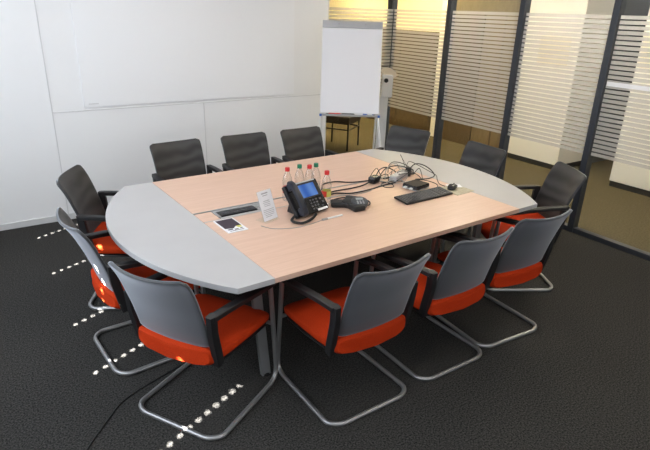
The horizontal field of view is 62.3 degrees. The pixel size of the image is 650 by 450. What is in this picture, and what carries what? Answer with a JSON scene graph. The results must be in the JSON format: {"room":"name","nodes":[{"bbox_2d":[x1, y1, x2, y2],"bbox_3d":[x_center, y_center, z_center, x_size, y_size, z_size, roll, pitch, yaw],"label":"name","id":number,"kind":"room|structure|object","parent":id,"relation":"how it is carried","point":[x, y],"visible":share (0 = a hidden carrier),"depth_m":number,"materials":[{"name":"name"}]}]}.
{"room":"meeting room","nodes":[
{"label":"meeting room","id":0,"kind":"room"},
{"bbox_2d":[0,0,327,224],"bbox_3d":[-1.927,-1.471,4.923,4.565,2.750,0.200,-12,26,-31],"label":"wall","id":1,"kind":"structure","parent":0,"point":[111,145],"depth_m":4.89,"materials":[{"name":"white paint"}]},
{"bbox_2d":[0,213,76,230],"bbox_3d":[-1.907,-0.187,5.344,4.565,0.055,0.010,-12,26,-31],"label":"baseboard","id":2,"kind":"structure","parent":1,"relation":"attached to","point":[38,221],"depth_m":4.87,"materials":[{"name":"white"}]},
{"bbox_2d":[70,0,293,107],"bbox_3d":[-1.223,-1.987,5.068,2.160,1.600,0.015,-12,26,-31],"label":"whiteboard","id":3,"kind":"object","parent":1,"relation":"attached to","point":[130,52],"visible":1,"depth_m":5.11,"materials":[{"name":"white ceramic"}]},
{"bbox_2d":[34,0,329,213],"bbox_3d":[-1.167,-1.593,5.286,2.874,2.750,0.006,-12,26,-31],"label":"trim","id":4,"kind":"structure","parent":1,"relation":"attached to","point":[34,0],"depth_m":4.99,"materials":[{"name":"white"}]},
{"bbox_2d":[329,7,392,94],"bbox_3d":[0.382,-2.046,6.470,1.039,2.705,0.008,-12,26,-31],"label":"window blind","id":5,"kind":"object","parent":1,"relation":"in","point":[386,18],"depth_m":6.45,"materials":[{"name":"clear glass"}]},
{"bbox_2d":[0,117,649,449],"bbox_3d":[0.693,-0.392,6.261,10.130,0.100,11.900,-12,26,-31],"label":"floor","id":6,"kind":"structure","parent":0,"point":[581,380],"depth_m":3.07,"materials":[{"name":"grey carpet"}]},
{"bbox_2d":[56,165,129,310],"bbox_3d":[-1.376,0.063,3.660,0.678,0.876,0.539,-1,22,-6],"label":"chair","id":7,"kind":"object","parent":6,"relation":"on","point":[90,206],"visible":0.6,"depth_m":3.54,"materials":[{"name":"black fabric"}]},
{"bbox_2d":[56,207,205,375],"bbox_3d":[-1.089,0.308,3.072,0.678,0.876,0.539,-15,27,-35],"label":"chair","id":8,"kind":"object","parent":6,"relation":"on","point":[108,287],"visible":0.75,"depth_m":2.86,"materials":[{"name":"black plastic"}]},
{"bbox_2d":[86,362,185,449],"bbox_3d":[-0.904,0.864,2.870,0.154,0.008,1.253,11,24,21],"label":"cable","id":9,"kind":"object","parent":6,"relation":"on","point":[185,362],"visible":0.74,"depth_m":2.77,"materials":[{"name":"black plastic"}]},
{"bbox_2d":[149,138,222,181],"bbox_3d":[-1.042,-0.181,4.294,0.539,0.876,0.678,-15,27,-36],"label":"chair","id":10,"kind":"object","parent":6,"relation":"on","point":[181,158],"visible":0.27,"depth_m":4.37,"materials":[{"name":"black fabric"}]},
{"bbox_2d":[108,261,277,440],"bbox_3d":[-0.625,0.501,2.627,0.539,0.876,0.678,12,24,24],"label":"chair","id":11,"kind":"object","parent":6,"relation":"on","point":[167,317],"visible":0.96,"depth_m":2.45,"materials":[{"name":"black plastic"}]},
{"bbox_2d":[220,132,284,170],"bbox_3d":[-0.556,-0.289,4.600,0.539,0.876,0.678,-13,26,-32],"label":"chair","id":12,"kind":"object","parent":6,"relation":"on","point":[241,151],"visible":0.35,"depth_m":4.69,"materials":[{"name":"black fabric"}]},
{"bbox_2d":[280,126,338,161],"bbox_3d":[-0.076,-0.394,4.897,0.539,0.876,0.678,-13,26,-32],"label":"chair","id":13,"kind":"object","parent":6,"relation":"on","point":[306,142],"visible":0.38,"depth_m":4.99,"materials":[{"name":"black fabric"}]},
{"bbox_2d":[106,149,536,375],"bbox_3d":[0.012,0.137,3.772,2.808,0.740,1.712,-13,26,-33],"label":"conference table","id":14,"kind":"object","parent":6,"relation":"on","point":[167,226],"visible":0.82,"depth_m":3.21,"materials":[{"name":"brown wood"}]},
{"bbox_2d":[213,218,247,233],"bbox_3d":[-0.540,0.002,3.075,0.122,0.005,0.205,-13,26,-33],"label":"brochure","id":15,"kind":"object","parent":14,"relation":"on","point":[230,225],"visible":1,"depth_m":3.06,"materials":[{"name":"white paper"}]},
{"bbox_2d":[215,218,240,228],"bbox_3d":[-0.552,-0.007,3.090,0.106,0.001,0.146,-13,26,-33],"label":"print","id":16,"kind":"object","parent":15,"relation":"on","point":[229,223],"depth_m":3.09,"materials":[{"name":"black paper"}]},
{"bbox_2d":[211,202,260,218],"bbox_3d":[-0.518,-0.075,3.320,0.331,0.035,0.152,-13,26,-33],"label":"tray","id":17,"kind":"object","parent":14,"relation":"on","point":[245,209],"depth_m":3.30,"materials":[{"name":"metal"}]},
{"bbox_2d":[257,189,277,221],"bbox_3d":[-0.335,-0.114,3.143,0.085,0.176,0.114,18,27,36],"label":"table card","id":18,"kind":"object","parent":14,"relation":"on","point":[265,198],"visible":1,"depth_m":3.14,"materials":[{"name":"white paper"}]},
{"bbox_2d":[282,167,289,199],"bbox_3d":[-0.242,-0.264,3.467,0.064,0.222,0.064,-12,26,-31],"label":"water bottle","id":19,"kind":"object","parent":14,"relation":"on","point":[287,169],"visible":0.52,"depth_m":3.42,"materials":[{"name":"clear plastic"}]},
{"bbox_2d":[262,220,321,228],"bbox_3d":[-0.176,0.002,3.103,0.376,0.004,0.082,-6,23,-18],"label":"cable","id":20,"kind":"object","parent":14,"relation":"on","point":[320,220],"visible":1,"depth_m":3.06,"materials":[{"name":"grey plastic"}]},
{"bbox_2d":[282,178,328,224],"bbox_3d":[-0.110,-0.160,3.229,0.226,0.208,0.330,21,29,39],"label":"desk phone","id":21,"kind":"object","parent":14,"relation":"on","point":[305,198],"visible":1,"depth_m":3.25,"materials":[{"name":"black plastic"}]},
{"bbox_2d":[321,170,331,203],"bbox_3d":[0.009,-0.239,3.423,0.064,0.222,0.064,-12,26,-31],"label":"water bottle","id":22,"kind":"object","parent":14,"relation":"on","point":[326,192],"visible":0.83,"depth_m":3.41,"materials":[{"name":"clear plastic"}]},
{"bbox_2d":[322,214,342,220],"bbox_3d":[0.044,-0.046,3.228,0.152,0.011,0.014,-14,27,-34],"label":"pen","id":23,"kind":"object","parent":14,"relation":"on","point":[327,218],"visible":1,"depth_m":3.22,"materials":[{"name":"white plastic"}]},
{"bbox_2d":[321,180,367,189],"bbox_3d":[0.119,-0.304,3.861,0.398,0.025,0.127,-10,25,-27],"label":"cable","id":24,"kind":"object","parent":14,"relation":"on","point":[364,180],"visible":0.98,"depth_m":3.90,"materials":[{"name":"black plastic"}]},
{"bbox_2d":[331,195,368,211],"bbox_3d":[0.163,-0.146,3.423,0.232,0.057,0.227,-16,28,-38],"label":"phone","id":25,"kind":"object","parent":14,"relation":"on","point":[354,203],"visible":1,"depth_m":3.39,"materials":[{"name":"black plastic"}]},
{"bbox_2d":[331,181,370,192],"bbox_3d":[0.154,-0.259,3.752,0.457,0.025,0.044,-18,29,-40],"label":"cable","id":26,"kind":"object","parent":14,"relation":"on","point":[369,181],"visible":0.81,"depth_m":3.77,"materials":[{"name":"black plastic"}]},
{"bbox_2d":[328,183,384,198],"bbox_3d":[0.271,-0.242,3.733,0.648,0.013,0.070,-18,29,-40],"label":"cable","id":27,"kind":"object","parent":14,"relation":"on","point":[383,183],"visible":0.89,"depth_m":3.66,"materials":[{"name":"grey plastic"}]},
{"bbox_2d":[331,182,395,194],"bbox_3d":[0.260,-0.244,3.740,0.641,0.010,0.064,-12,26,-31],"label":"cable","id":28,"kind":"object","parent":14,"relation":"on","point":[392,182],"visible":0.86,"depth_m":3.71,"materials":[{"name":"black plastic"}]},
{"bbox_2d":[368,175,380,183],"bbox_3d":[0.368,-0.336,3.920,0.060,0.052,0.122,17,27,34],"label":"power adapter","id":29,"kind":"object","parent":14,"relation":"on","point":[374,179],"visible":0.99,"depth_m":3.88,"materials":[{"name":"black plastic"}]},
{"bbox_2d":[380,167,407,182],"bbox_3d":[0.497,-0.372,3.991,0.224,0.070,0.194,1,22,-2],"label":"cable","id":30,"kind":"object","parent":14,"relation":"on","point":[397,167],"visible":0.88,"depth_m":4.00,"materials":[{"name":"grey plastic"}]},
{"bbox_2d":[389,170,407,181],"bbox_3d":[0.549,-0.366,4.009,0.058,0.046,0.215,14,25,28],"label":"block","id":31,"kind":"object","parent":14,"relation":"on","point":[394,176],"visible":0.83,"depth_m":3.96,"materials":[{"name":"white plastic"}]},
{"bbox_2d":[398,168,422,178],"bbox_3d":[0.645,-0.385,4.035,0.254,0.074,0.177,-13,26,-33],"label":"cable","id":32,"kind":"object","parent":14,"relation":"on","point":[418,168],"visible":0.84,"depth_m":4.01,"materials":[{"name":"black plastic"}]},
{"bbox_2d":[402,179,428,191],"bbox_3d":[0.639,-0.280,3.814,0.172,0.036,0.128,-18,29,-40],"label":"box","id":33,"kind":"object","parent":14,"relation":"on","point":[416,185],"visible":1,"depth_m":3.78,"materials":[{"name":"black plastic"}]},
{"bbox_2d":[411,163,434,179],"bbox_3d":[0.715,-0.402,4.067,0.274,0.085,0.162,-19,30,-42],"label":"cable","id":34,"kind":"object","parent":14,"relation":"on","point":[415,163],"visible":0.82,"depth_m":4.12,"materials":[{"name":"black plastic"}]},
{"bbox_2d":[394,186,452,204],"bbox_3d":[0.670,-0.202,3.641,0.432,0.027,0.129,-13,26,-33],"label":"keyboard","id":35,"kind":"object","parent":14,"relation":"on","point":[432,193],"visible":1,"depth_m":3.61,"materials":[{"name":"black plastic"}]},
{"bbox_2d":[442,186,473,195],"bbox_3d":[0.927,-0.251,3.818,0.185,0.003,0.185,-15,27,-35],"label":"mouse pad","id":36,"kind":"object","parent":14,"relation":"on","point":[459,190],"visible":0.58,"depth_m":3.80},
{"bbox_2d":[447,183,457,190],"bbox_3d":[0.907,-0.275,3.827,0.060,0.033,0.114,12,24,24],"label":"computer mouse","id":37,"kind":"object","parent":36,"relation":"on","point":[452,187],"visible":1,"depth_m":3.79,"materials":[{"name":"black plastic"}]},
{"bbox_2d":[326,113,360,150],"bbox_3d":[0.219,-1.583,7.888,0.483,0.870,0.460,11,24,22],"label":"table","id":38,"kind":"object","parent":6,"relation":"on","point":[344,120],"visible":0.38,"depth_m":7.71,"materials":[{"name":"brown wood"}]},
{"bbox_2d":[319,20,382,148],"bbox_3d":[0.256,-1.171,5.617,0.821,1.787,0.821,2,22,0],"label":"flip chart","id":39,"kind":"object","parent":6,"relation":"on","point":[351,50],"visible":0.9,"depth_m":5.54,"materials":[{"name":"white paper"}]},
{"bbox_2d":[322,114,379,116],"bbox_3d":[0.254,-1.140,5.575,0.615,0.022,0.067,2,22,0],"label":"tray","id":40,"kind":"object","parent":39,"relation":"on","point":[348,115],"depth_m":5.54,"materials":[{"name":"silver metal"}]},
{"bbox_2d":[277,253,430,426],"bbox_3d":[0.137,0.476,2.748,0.539,0.876,0.678,-13,26,-32],"label":"chair","id":41,"kind":"object","parent":6,"relation":"on","point":[376,307],"visible":0.96,"depth_m":2.58,"materials":[{"name":"grey plastic"}]},
{"bbox_2d":[375,68,397,148],"bbox_3d":[0.707,-1.212,6.431,0.276,1.296,0.276,2,22,2],"label":"stand","id":42,"kind":"object","parent":6,"relation":"on","point":[389,74],"visible":0.61,"depth_m":6.30,"materials":[{"name":"white plastic"}]},
{"bbox_2d":[384,0,397,149],"bbox_3d":[0.815,-2.152,6.828,0.085,2.750,0.085,-12,26,-31],"label":"trim","id":43,"kind":"structure","parent":6,"relation":"on","point":[392,4],"depth_m":6.73,"materials":[{"name":"black metal"}]},
{"bbox_2d":[367,29,439,131],"bbox_3d":[0.912,-2.811,10.018,0.236,1.600,3.300,-12,26,-31],"label":"cabinet","id":44,"kind":"object","parent":6,"relation":"on","point":[398,117],"visible":0.13,"depth_m":9.11,"materials":[{"name":"brown wood"}]},
{"bbox_2d":[376,125,430,156],"bbox_3d":[0.623,-0.431,5.043,0.539,0.876,0.678,17,27,34],"label":"chair","id":45,"kind":"object","parent":6,"relation":"on","point":[399,138],"visible":0.19,"depth_m":5.13,"materials":[{"name":"black plastic"}]},
{"bbox_2d":[369,227,513,380],"bbox_3d":[0.642,0.353,3.092,0.539,0.876,0.678,-13,26,-32],"label":"chair","id":46,"kind":"object","parent":6,"relation":"on","point":[466,273],"visible":0.8,"depth_m":2.88,"materials":[{"name":"black plastic"}]},
{"bbox_2d":[431,0,456,158],"bbox_3d":[1.362,-1.830,6.068,0.085,2.750,0.058,-12,26,-31],"label":"trim","id":47,"kind":"structure","parent":6,"relation":"on","point":[452,4],"depth_m":6.12,"materials":[{"name":"black metal"}]},
{"bbox_2d":[440,141,505,252],"bbox_3d":[1.099,-0.216,4.544,0.678,0.876,0.539,-11,25,-29],"label":"chair","id":48,"kind":"object","parent":6,"relation":"on","point":[485,158],"visible":0.16,"depth_m":4.55,"materials":[{"name":"black fabric"}]},
{"bbox_2d":[433,209,572,347],"bbox_3d":[1.089,0.243,3.400,0.539,0.876,0.678,-10,25,-28],"label":"chair","id":49,"kind":"object","parent":6,"relation":"on","point":[527,249],"visible":0.7,"depth_m":3.19,"materials":[{"name":"black plastic"}]},
{"bbox_2d":[496,0,531,179],"bbox_3d":[1.887,-1.521,5.339,0.085,2.750,0.058,-12,26,-31],"label":"trim","id":50,"kind":"structure","parent":6,"relation":"on","point":[525,5],"depth_m":5.35,"materials":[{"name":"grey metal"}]},
{"bbox_2d":[467,161,586,291],"bbox_3d":[1.493,-0.009,4.059,0.678,0.876,0.539,0,22,-4],"label":"chair","id":51,"kind":"object","parent":6,"relation":"on","point":[563,181],"visible":0.53,"depth_m":3.98,"materials":[{"name":"black plastic"}]},
{"bbox_2d":[567,0,626,231],"bbox_3d":[2.396,-1.221,4.631,0.085,2.750,0.058,-12,26,-31],"label":"trim","id":52,"kind":"structure","parent":6,"relation":"on","point":[619,8],"depth_m":4.69,"materials":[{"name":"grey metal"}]},
{"bbox_2d":[562,222,649,260],"bbox_3d":[2.652,0.207,4.726,0.070,0.045,6.732,-12,26,-31],"label":"trim","id":53,"kind":"structure","parent":6,"relation":"on","point":[618,245],"depth_m":4.81,"materials":[{"name":"grey metal"}]},
{"bbox_2d":[388,9,446,117],"bbox_3d":[1.089,-2.012,6.439,0.008,2.705,0.932,-12,26,-31],"label":"window blind","id":54,"kind":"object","parent":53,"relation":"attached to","point":[395,10],"depth_m":6.43,"materials":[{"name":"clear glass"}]},
{"bbox_2d":[441,11,518,132],"bbox_3d":[1.625,-1.696,5.695,0.008,2.705,0.892,-12,26,-31],"label":"window blind","id":55,"kind":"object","parent":53,"relation":"attached to","point":[454,12],"depth_m":5.71,"materials":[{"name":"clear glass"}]},
{"bbox_2d":[508,13,611,152],"bbox_3d":[2.142,-1.392,4.976,0.008,2.705,0.864,-12,26,-31],"label":"window blind","id":56,"kind":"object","parent":53,"relation":"attached to","point":[527,14],"depth_m":4.97,"materials":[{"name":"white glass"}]},
{"bbox_2d":[591,15,649,169],"bbox_3d":[2.653,-1.091,4.266,0.008,2.705,0.870,-12,26,-31],"label":"window blind","id":57,"kind":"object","parent":53,"relation":"attached to","point":[622,16],"depth_m":4.47,"materials":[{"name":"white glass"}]},
{"bbox_2d":[606,81,649,91],"bbox_3d":[2.596,-1.098,4.341,0.003,0.036,0.680,-12,26,-31],"label":"strip","id":58,"kind":"object","parent":57,"relation":"attached to","point":[612,84],"visible":1,"depth_m":4.46,"materials":[{"name":"white"}]},
{"bbox_2d":[609,180,649,196],"bbox_3d":[4.998,0.147,5.019,0.734,0.070,4.467,-12,26,-31],"label":"baseboard","id":59,"kind":"structure","parent":6,"relation":"on","point":[612,183],"depth_m":6.35,"materials":[{"name":"grey metal"}]},
{"bbox_2d":[329,0,442,31],"bbox_3d":[0.913,-3.473,10.123,0.100,2.750,4.010,-12,26,-31],"label":"wall","id":60,"kind":"structure","parent":0,"point":[376,4],"depth_m":9.40,"materials":[{"name":"beige paint"}]},
{"bbox_2d":[430,0,447,135],"bbox_3d":[1.965,-2.752,8.410,0.300,2.750,0.250,-12,26,-31],"label":"column","id":61,"kind":"structure","parent":0,"point":[445,2],"depth_m":8.53,"materials":[{"name":"white paint"}]},
{"bbox_2d":[456,0,487,14],"bbox_3d":[2.135,-3.466,7.676,0.040,0.870,0.600,-12,26,-31],"label":"wall","id":62,"kind":"structure","parent":0,"point":[462,5],"depth_m":7.77,"materials":[{"name":"brown wood"}]},
{"bbox_2d":[442,14,485,144],"bbox_3d":[2.096,-2.191,8.189,0.060,1.880,0.600,-12,26,-31],"label":"door","id":63,"kind":"structure","parent":62,"relation":"in","point":[452,131],"depth_m":8.25,"materials":[{"name":"brown wood"}]},
{"bbox_2d":[470,15,517,154],"bbox_3d":[2.466,-1.972,7.674,0.050,1.880,0.710,-12,26,-31],"label":"door","id":64,"kind":"structure","parent":62,"relation":"in","point":[479,135],"depth_m":7.78,"materials":[{"name":"brown wood"}]},
{"bbox_2d":[488,16,507,144],"bbox_3d":[2.447,-1.968,7.663,0.004,1.880,0.030,-12,26,-31],"label":"door frame","id":65,"kind":"structure","parent":62,"relation":"attached to","point":[506,16],"depth_m":7.71,"materials":[{"name":"brown metal"}]},
{"bbox_2d":[486,0,520,15],"bbox_3d":[2.502,-3.249,7.166,0.050,0.870,0.730,-12,26,-31],"label":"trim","id":66,"kind":"structure","parent":62,"relation":"attached to","point":[492,5],"depth_m":7.33,"materials":[{"name":"brown wood"}]},
{"bbox_2d":[508,0,614,164],"bbox_3d":[3.178,-2.223,7.091,0.750,2.680,0.800,-12,26,-31],"label":"column","id":67,"kind":"structure","parent":0,"point":[537,151],"depth_m":6.95,"materials":[{"name":"white"}]},
{"bbox_2d":[537,36,571,65],"bbox_3d":[2.899,-2.208,6.818,0.004,0.340,0.440,-12,26,-31],"label":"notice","id":68,"kind":"object","parent":67,"relation":"attached to","point":[550,36],"visible":0.13,"depth_m":6.81,"materials":[{"name":"white paper"}]},
{"bbox_2d":[592,0,649,162],"bbox_3d":[4.203,-2.261,7.357,1.250,2.750,0.100,-12,26,-31],"label":"wall","id":69,"kind":"structure","parent":0,"point":[633,7],"depth_m":7.17,"materials":[{"name":"grey paint"}]},
{"bbox_2d":[507,153,580,168],"bbox_3d":[3.139,-0.948,7.603,0.734,0.070,0.784,-12,26,-31],"label":"baseboard","id":70,"kind":"structure","parent":69,"relation":"attached to","point":[510,155],"depth_m":7.38,"materials":[{"name":"grey"}]},
{"bbox_2d":[609,8,649,190],"bbox_3d":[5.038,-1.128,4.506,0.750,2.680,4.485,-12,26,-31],"label":"column","id":71,"kind":"structure","parent":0,"point":[638,177],"depth_m":6.22,"materials":[{"name":"white paint"}]},
{"bbox_2d":[637,36,649,68],"bbox_3d":[3.619,-1.850,5.794,0.004,0.340,0.440,-12,26,-31],"label":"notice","id":72,"kind":"object","parent":71,"relation":"attached to","point":[644,36],"visible":0.21,"depth_m":5.92,"materials":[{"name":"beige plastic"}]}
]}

